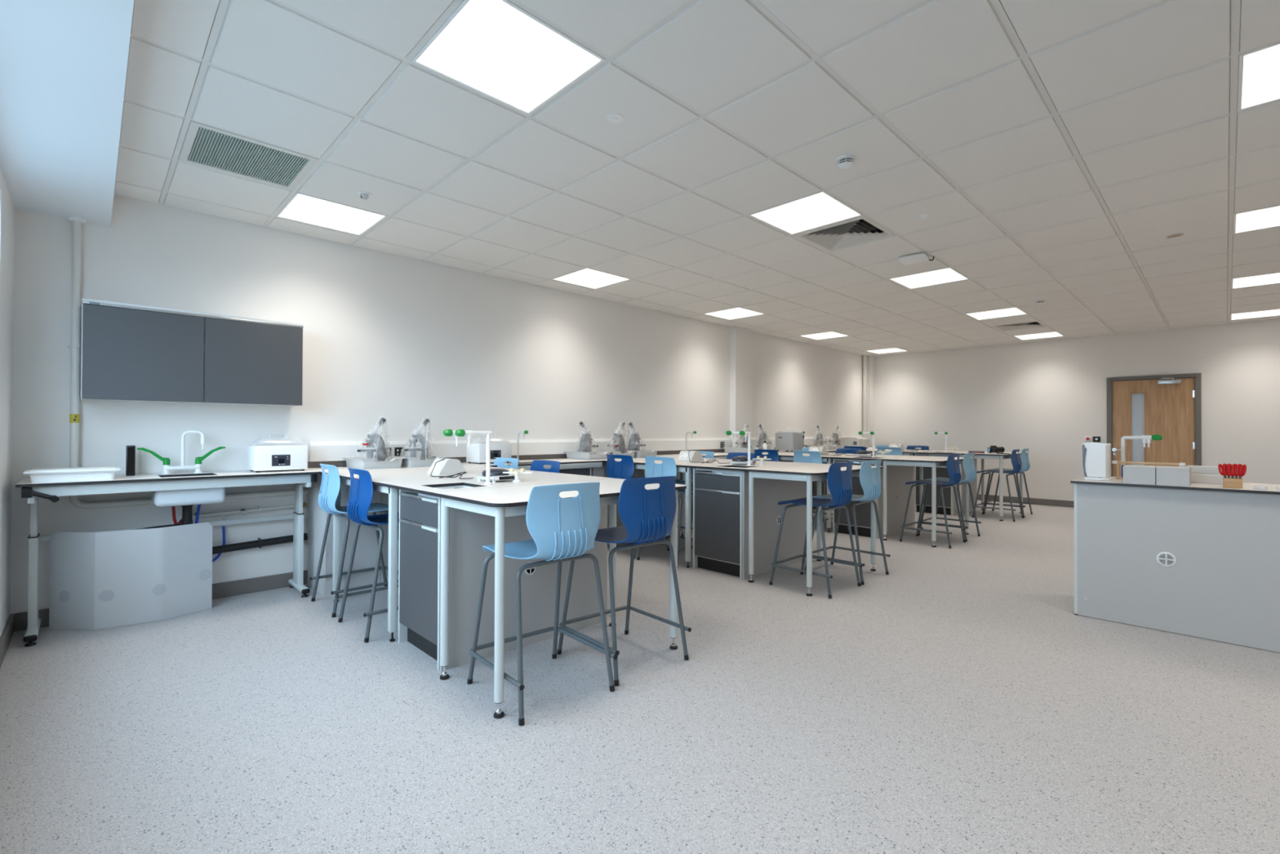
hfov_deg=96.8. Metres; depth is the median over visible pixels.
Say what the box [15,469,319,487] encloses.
countertop
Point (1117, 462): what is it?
wooden rack
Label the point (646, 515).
stool
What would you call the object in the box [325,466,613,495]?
countertop
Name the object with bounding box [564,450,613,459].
tray
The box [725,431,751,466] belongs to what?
tap
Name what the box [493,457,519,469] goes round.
stool
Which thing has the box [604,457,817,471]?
countertop
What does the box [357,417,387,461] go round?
microscope
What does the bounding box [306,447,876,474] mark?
countertop
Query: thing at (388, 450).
outlet
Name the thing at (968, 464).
stool
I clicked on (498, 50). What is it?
ceiling light
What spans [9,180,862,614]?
wall
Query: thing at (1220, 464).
scissors
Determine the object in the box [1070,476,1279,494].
countertop
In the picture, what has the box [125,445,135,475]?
dispenser
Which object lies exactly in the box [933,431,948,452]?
tap
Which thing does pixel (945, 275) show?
ceiling light
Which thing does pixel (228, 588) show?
baseboard
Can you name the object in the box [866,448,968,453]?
countertop
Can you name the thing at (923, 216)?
ceiling sensor
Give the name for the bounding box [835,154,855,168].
smoke detector
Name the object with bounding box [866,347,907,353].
ceiling light
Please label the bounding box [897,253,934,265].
projector
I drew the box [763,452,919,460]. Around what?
countertop
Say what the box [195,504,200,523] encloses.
hose
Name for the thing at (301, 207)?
ceiling light
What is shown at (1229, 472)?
scissors
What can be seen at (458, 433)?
tap
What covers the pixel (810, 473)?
end table
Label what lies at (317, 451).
cable trunking
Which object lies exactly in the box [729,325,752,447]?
trim
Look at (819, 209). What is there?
ceiling light
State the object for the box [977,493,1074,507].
baseboard
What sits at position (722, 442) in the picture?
outlet
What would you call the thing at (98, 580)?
panel
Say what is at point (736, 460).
balance
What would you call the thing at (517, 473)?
tap
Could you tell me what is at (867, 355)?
riser pipe
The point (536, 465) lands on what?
stool
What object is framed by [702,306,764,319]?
ceiling light
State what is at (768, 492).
bench
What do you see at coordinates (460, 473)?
power cable
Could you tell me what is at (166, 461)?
mixer tap
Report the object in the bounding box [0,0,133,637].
wall
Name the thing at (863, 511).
base cabinet
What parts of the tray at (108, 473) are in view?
lid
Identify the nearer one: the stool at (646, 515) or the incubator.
the stool at (646, 515)
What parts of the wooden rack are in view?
rail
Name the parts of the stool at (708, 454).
leg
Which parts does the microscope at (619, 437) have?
arm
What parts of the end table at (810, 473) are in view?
leg, frame rail, leg, leg, leg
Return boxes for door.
[1106,373,1201,476]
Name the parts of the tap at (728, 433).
knob, knob, arm, post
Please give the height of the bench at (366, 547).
0.960 m
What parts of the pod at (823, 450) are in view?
socket plate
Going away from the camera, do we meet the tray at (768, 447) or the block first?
the block
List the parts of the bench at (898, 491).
frame rail, leg, panel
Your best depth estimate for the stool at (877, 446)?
10.30 m
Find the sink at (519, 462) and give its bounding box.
[508,461,532,463]
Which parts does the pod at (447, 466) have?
socket plate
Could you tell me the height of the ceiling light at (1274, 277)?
0.053 m
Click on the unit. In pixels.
(1096, 456)
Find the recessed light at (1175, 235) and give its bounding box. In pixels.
[1166,233,1183,237]
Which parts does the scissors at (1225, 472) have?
handle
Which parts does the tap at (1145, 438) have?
handle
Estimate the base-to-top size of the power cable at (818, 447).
0.108 m
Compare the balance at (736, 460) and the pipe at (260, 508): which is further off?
the balance at (736, 460)
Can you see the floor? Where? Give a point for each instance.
(956, 700)
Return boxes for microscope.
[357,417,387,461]
[404,418,430,459]
[577,421,598,452]
[607,422,626,453]
[626,422,645,450]
[735,424,751,448]
[756,424,771,447]
[814,425,826,444]
[828,426,840,444]
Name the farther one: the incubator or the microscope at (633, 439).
the incubator
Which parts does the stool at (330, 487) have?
leg, leg, leg, leg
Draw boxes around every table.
[430,478,686,718]
[743,463,882,595]
[879,455,974,546]
[955,451,1026,520]
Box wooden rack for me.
[1111,460,1185,479]
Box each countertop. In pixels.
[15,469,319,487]
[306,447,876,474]
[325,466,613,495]
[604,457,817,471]
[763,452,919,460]
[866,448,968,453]
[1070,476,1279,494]
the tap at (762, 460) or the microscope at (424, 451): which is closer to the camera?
the microscope at (424, 451)
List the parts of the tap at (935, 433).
post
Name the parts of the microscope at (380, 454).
arm, focus knob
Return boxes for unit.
[1082,441,1113,480]
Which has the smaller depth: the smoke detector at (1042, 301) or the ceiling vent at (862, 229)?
the ceiling vent at (862, 229)
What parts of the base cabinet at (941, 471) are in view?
door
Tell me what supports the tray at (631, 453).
on the bench at (366, 547)
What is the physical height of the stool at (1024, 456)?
0.980 m
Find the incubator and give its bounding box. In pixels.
[839,437,869,448]
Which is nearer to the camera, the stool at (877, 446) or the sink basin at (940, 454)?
the sink basin at (940, 454)
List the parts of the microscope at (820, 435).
arm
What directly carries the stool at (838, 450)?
on the floor
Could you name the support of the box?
on the desk at (1200, 560)
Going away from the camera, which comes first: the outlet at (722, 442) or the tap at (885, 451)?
the tap at (885, 451)
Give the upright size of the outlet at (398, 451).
0.086 m
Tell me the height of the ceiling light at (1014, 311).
0.053 m
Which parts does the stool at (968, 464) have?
leg, leg, leg, leg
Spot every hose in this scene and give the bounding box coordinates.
[171,506,177,524]
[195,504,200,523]
[212,525,225,562]
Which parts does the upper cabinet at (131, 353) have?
door, handle rail, door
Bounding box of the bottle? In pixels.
[762,440,767,453]
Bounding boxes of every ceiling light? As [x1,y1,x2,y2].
[275,191,387,235]
[411,0,605,115]
[551,267,631,288]
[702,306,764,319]
[748,190,862,235]
[799,331,849,339]
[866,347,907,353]
[888,266,969,288]
[964,306,1027,319]
[1013,331,1064,340]
[1230,308,1279,319]
[1231,271,1279,288]
[1232,204,1279,234]
[1237,41,1279,111]
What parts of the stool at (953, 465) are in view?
leg, leg, leg, leg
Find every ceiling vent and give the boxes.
[177,120,319,190]
[793,215,897,251]
[991,320,1047,330]
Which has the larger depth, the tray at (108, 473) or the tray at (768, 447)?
the tray at (768, 447)
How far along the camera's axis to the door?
8.49 m
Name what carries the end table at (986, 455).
on the floor
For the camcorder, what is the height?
0.114 m
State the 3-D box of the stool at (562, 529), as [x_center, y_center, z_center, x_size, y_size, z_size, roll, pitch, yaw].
[-0.467,0.740,2.683,0.510,0.980,0.539,1,-1,-41]
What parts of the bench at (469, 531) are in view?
leg, frame rail, leg, panel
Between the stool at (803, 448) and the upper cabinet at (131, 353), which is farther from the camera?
the stool at (803, 448)
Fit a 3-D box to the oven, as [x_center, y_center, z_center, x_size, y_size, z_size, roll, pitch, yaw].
[2.290,0.193,8.666,0.323,0.360,0.322,1,-1,-44]
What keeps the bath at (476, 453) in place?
on the bench at (366, 547)
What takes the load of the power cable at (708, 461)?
on the bench at (768, 492)
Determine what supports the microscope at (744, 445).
in the tray at (738, 449)
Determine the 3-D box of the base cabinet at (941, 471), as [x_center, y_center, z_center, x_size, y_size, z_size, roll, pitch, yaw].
[4.539,0.848,8.620,0.534,0.885,0.525,1,-1,-44]
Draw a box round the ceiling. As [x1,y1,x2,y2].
[114,0,1279,356]
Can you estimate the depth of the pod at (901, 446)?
9.29 m
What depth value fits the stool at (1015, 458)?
8.00 m
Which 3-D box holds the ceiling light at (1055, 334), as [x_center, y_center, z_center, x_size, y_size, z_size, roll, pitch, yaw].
[6.347,-1.473,9.041,0.574,0.053,0.574,1,-1,-44]
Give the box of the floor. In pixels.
[0,499,1279,853]
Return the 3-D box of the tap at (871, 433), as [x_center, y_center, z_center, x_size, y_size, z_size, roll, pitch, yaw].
[2.707,0.206,6.690,0.246,0.307,0.184,1,-1,-44]
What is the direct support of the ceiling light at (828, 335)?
attached to the ceiling
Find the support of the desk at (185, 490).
on the floor
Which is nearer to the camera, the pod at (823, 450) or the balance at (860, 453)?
the balance at (860, 453)
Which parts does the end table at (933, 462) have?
leg, leg, frame rail, leg, leg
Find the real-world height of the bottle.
0.170 m
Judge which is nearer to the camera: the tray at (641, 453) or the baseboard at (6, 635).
the baseboard at (6, 635)
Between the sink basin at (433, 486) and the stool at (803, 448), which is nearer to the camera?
the sink basin at (433, 486)
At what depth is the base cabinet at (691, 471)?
6.83 m
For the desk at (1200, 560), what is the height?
0.892 m
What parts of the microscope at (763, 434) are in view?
arm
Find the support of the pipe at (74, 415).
attached to the wall at (405, 341)
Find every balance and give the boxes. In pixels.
[476,468,515,482]
[729,456,756,464]
[853,450,876,457]
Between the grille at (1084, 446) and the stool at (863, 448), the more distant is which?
the stool at (863, 448)
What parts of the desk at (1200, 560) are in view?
panel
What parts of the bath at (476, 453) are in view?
control panel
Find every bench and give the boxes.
[306,446,876,597]
[325,466,613,671]
[604,457,817,579]
[763,452,919,538]
[866,448,977,515]
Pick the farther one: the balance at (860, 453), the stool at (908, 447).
the stool at (908, 447)
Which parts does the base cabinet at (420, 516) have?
door, handle rail, drawer, handle rail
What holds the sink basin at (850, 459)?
in the bench at (898, 491)
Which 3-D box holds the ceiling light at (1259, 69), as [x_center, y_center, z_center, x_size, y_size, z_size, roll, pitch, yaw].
[2.847,-1.536,2.307,0.574,0.053,0.574,1,-1,-44]
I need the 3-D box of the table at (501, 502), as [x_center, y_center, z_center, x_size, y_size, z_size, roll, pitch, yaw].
[-0.367,0.776,2.961,1.214,0.910,0.631,1,-1,-44]
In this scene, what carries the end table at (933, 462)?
on the floor
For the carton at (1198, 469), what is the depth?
3.66 m
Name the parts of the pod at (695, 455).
socket plate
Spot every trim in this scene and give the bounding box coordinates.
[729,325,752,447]
[867,355,874,447]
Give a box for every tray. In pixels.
[22,466,120,483]
[342,456,405,469]
[392,455,448,466]
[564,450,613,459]
[595,449,636,458]
[633,449,657,457]
[724,446,761,453]
[739,446,774,453]
[806,444,836,449]
[822,444,850,448]
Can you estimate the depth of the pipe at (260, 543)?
4.19 m
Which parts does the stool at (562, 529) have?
leg, leg, leg, leg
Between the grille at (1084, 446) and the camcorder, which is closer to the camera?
the grille at (1084, 446)
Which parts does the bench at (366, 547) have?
panel, panel, panel, panel, panel, rail, panel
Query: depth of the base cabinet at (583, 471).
5.61 m
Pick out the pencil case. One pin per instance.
(969, 451)
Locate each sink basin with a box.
[151,475,225,506]
[417,484,474,498]
[712,466,740,474]
[849,458,871,462]
[933,453,952,456]
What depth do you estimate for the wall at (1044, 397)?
9.32 m
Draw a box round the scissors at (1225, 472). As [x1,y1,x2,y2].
[1222,463,1231,478]
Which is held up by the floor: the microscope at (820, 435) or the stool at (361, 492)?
the stool at (361, 492)
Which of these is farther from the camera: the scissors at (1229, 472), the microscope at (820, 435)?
the microscope at (820, 435)
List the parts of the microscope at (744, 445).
arm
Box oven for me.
[775,431,804,451]
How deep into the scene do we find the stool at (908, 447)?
9.84 m
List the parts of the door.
handle, vision panel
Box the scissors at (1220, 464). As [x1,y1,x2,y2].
[1217,463,1226,477]
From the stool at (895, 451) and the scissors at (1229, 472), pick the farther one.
the stool at (895, 451)
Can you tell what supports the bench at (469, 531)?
on the floor
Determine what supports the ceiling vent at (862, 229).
in the ceiling
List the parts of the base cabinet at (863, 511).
handle rail, door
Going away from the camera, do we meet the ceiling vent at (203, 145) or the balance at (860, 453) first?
the ceiling vent at (203, 145)
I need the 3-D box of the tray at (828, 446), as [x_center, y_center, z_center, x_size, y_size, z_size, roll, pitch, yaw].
[3.094,0.344,9.676,0.352,0.078,0.432,1,-1,-44]
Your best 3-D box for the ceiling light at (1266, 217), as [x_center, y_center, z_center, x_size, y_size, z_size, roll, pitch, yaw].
[4.570,-1.517,3.978,0.574,0.053,0.574,1,-1,-44]
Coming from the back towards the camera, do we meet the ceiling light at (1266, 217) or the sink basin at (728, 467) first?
the sink basin at (728, 467)
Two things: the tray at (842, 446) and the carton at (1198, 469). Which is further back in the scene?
the tray at (842, 446)
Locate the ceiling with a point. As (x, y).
(712, 53)
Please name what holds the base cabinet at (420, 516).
on the floor
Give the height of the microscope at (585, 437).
0.392 m
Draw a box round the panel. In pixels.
[48,522,212,630]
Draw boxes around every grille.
[1082,444,1087,476]
[1156,551,1176,566]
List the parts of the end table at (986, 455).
leg, leg, frame rail, leg, leg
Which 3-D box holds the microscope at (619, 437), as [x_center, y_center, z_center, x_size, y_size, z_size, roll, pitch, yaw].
[-0.249,0.139,6.431,0.199,0.392,0.160,1,-1,-44]
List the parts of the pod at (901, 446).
socket plate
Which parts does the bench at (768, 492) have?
frame rail, leg, leg, panel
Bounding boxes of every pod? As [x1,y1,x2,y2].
[426,457,466,475]
[676,450,703,462]
[807,446,828,454]
[888,444,904,450]
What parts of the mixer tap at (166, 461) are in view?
lever, spout, lever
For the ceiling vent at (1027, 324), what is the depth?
8.23 m
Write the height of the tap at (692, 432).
0.304 m
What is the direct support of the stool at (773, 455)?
on the floor
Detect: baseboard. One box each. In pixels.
[0,613,14,667]
[13,569,307,631]
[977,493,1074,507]
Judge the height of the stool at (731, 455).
0.980 m
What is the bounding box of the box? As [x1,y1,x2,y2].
[1122,464,1191,486]
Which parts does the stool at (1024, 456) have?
leg, leg, leg, leg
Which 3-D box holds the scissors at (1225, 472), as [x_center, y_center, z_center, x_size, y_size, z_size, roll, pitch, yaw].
[3.449,0.271,3.330,0.042,0.113,0.012,0,-1,32]
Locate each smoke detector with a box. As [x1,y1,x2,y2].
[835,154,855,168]
[1035,298,1045,304]
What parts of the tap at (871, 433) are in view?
post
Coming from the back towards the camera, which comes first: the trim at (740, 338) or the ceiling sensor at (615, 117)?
the trim at (740, 338)
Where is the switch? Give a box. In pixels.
[1093,436,1100,442]
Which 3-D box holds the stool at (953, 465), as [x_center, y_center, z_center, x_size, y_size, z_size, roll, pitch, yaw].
[3.235,0.780,6.270,0.510,0.980,0.539,1,-1,-44]
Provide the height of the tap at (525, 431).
0.304 m
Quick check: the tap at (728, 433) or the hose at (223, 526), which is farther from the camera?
the tap at (728, 433)
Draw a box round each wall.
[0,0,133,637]
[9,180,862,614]
[874,317,1279,501]
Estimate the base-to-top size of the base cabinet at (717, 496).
0.885 m
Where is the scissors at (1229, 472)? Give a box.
[1227,463,1236,478]
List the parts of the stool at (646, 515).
leg, leg, leg, leg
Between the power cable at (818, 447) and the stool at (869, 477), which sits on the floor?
the stool at (869, 477)
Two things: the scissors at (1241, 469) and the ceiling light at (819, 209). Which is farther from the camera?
the ceiling light at (819, 209)
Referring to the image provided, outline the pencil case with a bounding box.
[968,450,984,453]
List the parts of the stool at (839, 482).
leg, leg, leg, leg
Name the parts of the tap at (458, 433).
knob, knob, arm, post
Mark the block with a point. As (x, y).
(1230, 482)
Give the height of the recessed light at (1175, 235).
0.004 m
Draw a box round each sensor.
[357,191,371,199]
[607,112,623,123]
[918,213,930,219]
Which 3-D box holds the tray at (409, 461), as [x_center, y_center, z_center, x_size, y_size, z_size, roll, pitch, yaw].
[-1.893,0.291,4.843,0.352,0.078,0.432,1,-1,-44]
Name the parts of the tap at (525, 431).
spout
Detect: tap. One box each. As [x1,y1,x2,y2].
[137,430,225,474]
[443,429,492,484]
[502,467,531,482]
[508,430,532,463]
[685,431,704,456]
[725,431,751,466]
[751,456,771,465]
[857,431,875,457]
[875,449,889,457]
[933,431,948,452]
[947,446,959,452]
[1120,434,1162,476]
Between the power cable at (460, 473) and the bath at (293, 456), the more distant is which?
the bath at (293, 456)
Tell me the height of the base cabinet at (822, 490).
0.885 m
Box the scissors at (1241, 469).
[1235,463,1245,478]
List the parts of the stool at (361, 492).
leg, leg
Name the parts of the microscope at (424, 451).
arm, focus knob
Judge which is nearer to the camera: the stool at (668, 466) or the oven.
the stool at (668, 466)
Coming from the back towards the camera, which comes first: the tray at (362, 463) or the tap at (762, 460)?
the tap at (762, 460)
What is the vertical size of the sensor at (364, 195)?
0.040 m
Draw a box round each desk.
[15,469,319,646]
[1070,476,1279,652]
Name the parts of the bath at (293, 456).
control panel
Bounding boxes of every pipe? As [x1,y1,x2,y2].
[66,216,308,508]
[192,504,305,525]
[212,533,307,554]
[862,355,866,437]
[866,355,867,438]
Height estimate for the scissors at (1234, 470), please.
0.113 m
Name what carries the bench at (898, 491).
on the floor
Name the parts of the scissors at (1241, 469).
handle, handle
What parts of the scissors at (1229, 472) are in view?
handle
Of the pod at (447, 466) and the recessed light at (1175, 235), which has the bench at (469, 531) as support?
the pod at (447, 466)
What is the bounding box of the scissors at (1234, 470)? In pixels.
[1231,464,1237,478]
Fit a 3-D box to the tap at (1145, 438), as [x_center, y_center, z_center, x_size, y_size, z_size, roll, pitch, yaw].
[3.472,0.205,3.942,0.044,0.309,0.227,1,-1,-44]
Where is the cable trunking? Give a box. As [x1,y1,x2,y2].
[308,436,863,461]
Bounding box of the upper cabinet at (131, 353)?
[80,297,303,406]
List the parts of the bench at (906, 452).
frame rail, panel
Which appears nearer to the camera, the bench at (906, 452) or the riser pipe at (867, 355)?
the bench at (906, 452)
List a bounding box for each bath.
[247,444,307,472]
[466,442,511,463]
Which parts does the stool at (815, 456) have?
leg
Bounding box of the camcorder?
[986,445,1009,454]
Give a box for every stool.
[310,463,399,617]
[336,467,399,642]
[466,481,617,725]
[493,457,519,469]
[529,459,560,472]
[556,475,691,685]
[606,454,669,558]
[636,456,693,568]
[675,451,714,529]
[726,452,754,460]
[754,448,779,461]
[768,462,862,598]
[793,450,832,530]
[801,447,826,518]
[804,459,890,584]
[816,448,861,519]
[844,446,866,453]
[875,444,888,448]
[876,446,902,455]
[899,453,966,548]
[906,445,928,455]
[918,452,981,541]
[972,448,1024,521]
[983,448,1033,517]
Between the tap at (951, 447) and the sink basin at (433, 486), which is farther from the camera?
the tap at (951, 447)
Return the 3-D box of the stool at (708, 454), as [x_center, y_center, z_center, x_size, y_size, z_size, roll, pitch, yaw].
[0.566,0.772,6.479,0.539,0.980,0.510,1,-1,-43]
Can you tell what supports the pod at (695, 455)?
on the bench at (768, 492)
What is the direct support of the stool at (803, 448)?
on the floor
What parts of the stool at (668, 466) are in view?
leg, leg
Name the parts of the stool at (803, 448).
leg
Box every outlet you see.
[385,447,391,456]
[394,447,404,456]
[720,441,724,448]
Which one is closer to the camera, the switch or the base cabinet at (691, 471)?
the base cabinet at (691, 471)
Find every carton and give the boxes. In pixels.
[1185,465,1217,475]
[1191,473,1223,484]
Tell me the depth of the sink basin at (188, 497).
3.64 m
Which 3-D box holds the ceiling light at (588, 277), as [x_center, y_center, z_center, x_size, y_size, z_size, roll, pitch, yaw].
[-0.494,-1.522,5.754,0.574,0.053,0.574,1,-1,-44]
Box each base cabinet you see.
[398,486,464,670]
[559,467,591,475]
[691,471,693,532]
[693,467,742,578]
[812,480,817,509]
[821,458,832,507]
[832,458,876,538]
[914,453,952,515]
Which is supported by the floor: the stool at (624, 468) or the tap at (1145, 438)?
the stool at (624, 468)
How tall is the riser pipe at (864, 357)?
1.835 m
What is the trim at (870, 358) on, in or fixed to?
attached to the wall at (405, 341)
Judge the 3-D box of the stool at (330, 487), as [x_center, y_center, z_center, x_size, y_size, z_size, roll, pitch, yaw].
[-1.970,0.744,4.022,0.539,0.980,0.510,1,-1,-44]
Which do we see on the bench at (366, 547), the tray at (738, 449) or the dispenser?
the tray at (738, 449)
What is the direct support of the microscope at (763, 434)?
in the tray at (768, 447)
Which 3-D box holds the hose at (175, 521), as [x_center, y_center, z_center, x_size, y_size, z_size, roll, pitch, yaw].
[-3.068,0.695,3.820,0.019,0.355,0.137,0,0,27]
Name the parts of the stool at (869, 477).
leg, leg, leg, leg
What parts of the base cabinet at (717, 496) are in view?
door, handle rail, drawer, handle rail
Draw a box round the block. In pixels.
[1222,477,1242,488]
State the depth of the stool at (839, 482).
4.34 m
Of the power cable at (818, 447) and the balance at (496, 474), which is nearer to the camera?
the balance at (496, 474)
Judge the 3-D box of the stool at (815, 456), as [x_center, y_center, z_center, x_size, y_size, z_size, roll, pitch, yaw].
[2.205,0.782,7.121,0.539,0.980,0.510,1,-1,-43]
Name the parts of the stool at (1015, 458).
leg, leg, leg, leg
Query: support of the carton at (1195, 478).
on the desk at (1200, 560)
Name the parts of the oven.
door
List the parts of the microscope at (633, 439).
arm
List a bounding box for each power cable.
[430,457,473,479]
[688,450,728,463]
[817,447,847,455]
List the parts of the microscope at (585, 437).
arm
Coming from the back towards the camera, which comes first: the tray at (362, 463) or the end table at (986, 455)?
the end table at (986, 455)
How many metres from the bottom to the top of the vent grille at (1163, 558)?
0.088 m
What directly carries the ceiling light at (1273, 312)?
attached to the ceiling
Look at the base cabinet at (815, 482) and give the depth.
8.86 m
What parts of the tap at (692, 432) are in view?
spout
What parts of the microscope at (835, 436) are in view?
arm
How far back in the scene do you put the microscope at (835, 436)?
9.99 m
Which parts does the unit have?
plate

